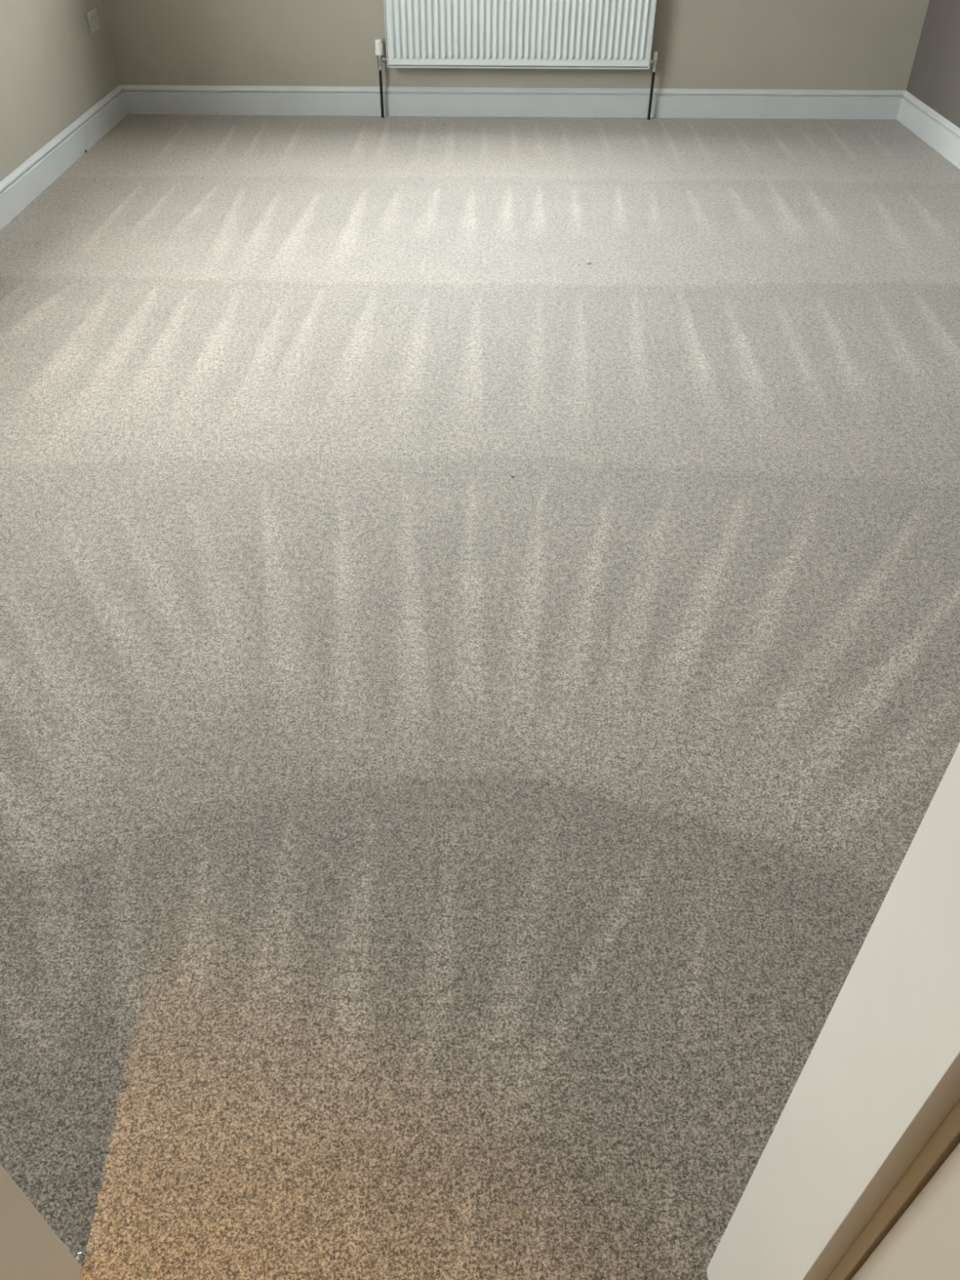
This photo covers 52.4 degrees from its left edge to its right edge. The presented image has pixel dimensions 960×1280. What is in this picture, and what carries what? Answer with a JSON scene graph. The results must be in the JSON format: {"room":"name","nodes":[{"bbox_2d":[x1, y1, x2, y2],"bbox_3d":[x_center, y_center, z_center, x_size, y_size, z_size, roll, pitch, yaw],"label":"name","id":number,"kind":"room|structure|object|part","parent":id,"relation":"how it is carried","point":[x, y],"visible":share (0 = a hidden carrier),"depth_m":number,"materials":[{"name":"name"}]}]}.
{"room":"empty bedroom","nodes":[
{"label":"empty bedroom","id":0,"kind":"room"},
{"bbox_2d":[0,0,119,181],"bbox_3d":[-2.061,-2.003,2.510,0.250,2.420,5.901,0,41,0],"label":"wall","id":1,"kind":"structure","parent":0,"point":[53,70],"depth_m":4.34,"materials":[{"name":"beige paint"}]},
{"bbox_2d":[0,84,127,230],"bbox_3d":[-1.933,-1.114,3.206,0.018,0.148,5.519,0,41,0],"label":"baseboard","id":2,"kind":"structure","parent":1,"relation":"attached to","point":[30,179],"depth_m":4.44,"materials":[{"name":"white wood"}]},
{"bbox_2d":[85,8,100,33],"bbox_3d":[-1.932,-3.094,4.873,0.012,0.086,0.146,0,41,0],"label":"wall socket","id":3,"kind":"object","parent":1,"relation":"attached to","point":[91,16],"visible":1,"depth_m":4.86,"materials":[{"name":"white plastic"}]},
{"bbox_2d":[0,114,959,1279],"bbox_3d":[0.174,-0.410,2.512,4.275,0.002,7.527,0,41,0],"label":"floor","id":4,"kind":"structure","parent":0,"point":[420,859],"depth_m":1.97,"materials":[{"name":"beige carpet"}]},
{"bbox_2d":[75,1251,83,1261],"bbox_3d":[-0.480,0.742,1.172,0.009,0.016,0.009,0,41,0],"label":"stopper","id":5,"kind":"object","parent":4,"relation":"on","point":[79,1255],"visible":1,"depth_m":1.17,"materials":[{"name":"silver metal"}]},
{"bbox_2d":[101,0,929,90],"bbox_3d":[0.184,-3.847,4.648,4.235,2.420,0.250,0,41,0],"label":"wall","id":6,"kind":"structure","parent":0,"point":[699,44],"depth_m":5.12,"materials":[{"name":"beige paint"}]},
{"bbox_2d":[120,84,905,119],"bbox_3d":[0.177,-2.910,5.286,4.235,0.148,0.018,0,41,0],"label":"baseboard","id":7,"kind":"structure","parent":6,"relation":"attached to","point":[139,99],"depth_m":5.28,"materials":[{"name":"white wood"}]},
{"bbox_2d":[374,0,657,119],"bbox_3d":[0.192,-3.147,5.010,1.478,0.856,0.120,0,41,0],"label":"radiator","id":8,"kind":"object","parent":6,"relation":"attached to","point":[510,33],"visible":1,"depth_m":4.98,"materials":[{"name":"white metal"}]},
{"bbox_3d":[-0.480,-3.239,4.919,0.005,0.598,0.084,0,41,0],"label":"panel","id":9,"kind":"part","parent":8,"relation":"part of","materials":[{"name":"white metal"}]},
{"bbox_3d":[0.202,-3.209,4.892,1.354,0.578,0.024,0,41,0],"label":"panel","id":10,"kind":"part","parent":8,"relation":"part of","materials":[{"name":"white metal"}]},
{"bbox_3d":[0.883,-3.232,4.923,0.005,0.598,0.084,0,41,0],"label":"panel","id":11,"kind":"part","parent":8,"relation":"part of","materials":[{"name":"white metal"}]},
{"bbox_2d":[906,0,959,128],"bbox_3d":[2.424,-1.981,2.524,0.250,2.420,5.901,0,41,0],"label":"wall","id":12,"kind":"structure","parent":0,"point":[934,79],"depth_m":4.87,"materials":[{"name":"beige paint"}]},
{"bbox_2d":[896,90,959,168],"bbox_3d":[2.283,-1.093,3.219,0.018,0.148,5.519,0,41,0],"label":"baseboard","id":13,"kind":"structure","parent":12,"relation":"attached to","point":[936,131],"depth_m":4.92,"materials":[{"name":"white wood"}]},
{"bbox_3d":[0.179,-0.097,0.342,4.235,2.420,0.132,0,41,0],"label":"wall","id":14,"kind":"structure","parent":0,"visible":0},
{"bbox_2d":[0,742,959,1279],"bbox_3d":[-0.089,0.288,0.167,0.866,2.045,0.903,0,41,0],"label":"door frame","id":15,"kind":"structure","parent":14,"relation":"in","point":[857,1176],"depth_m":0.69,"materials":[{"name":"white paint"}]}
]}

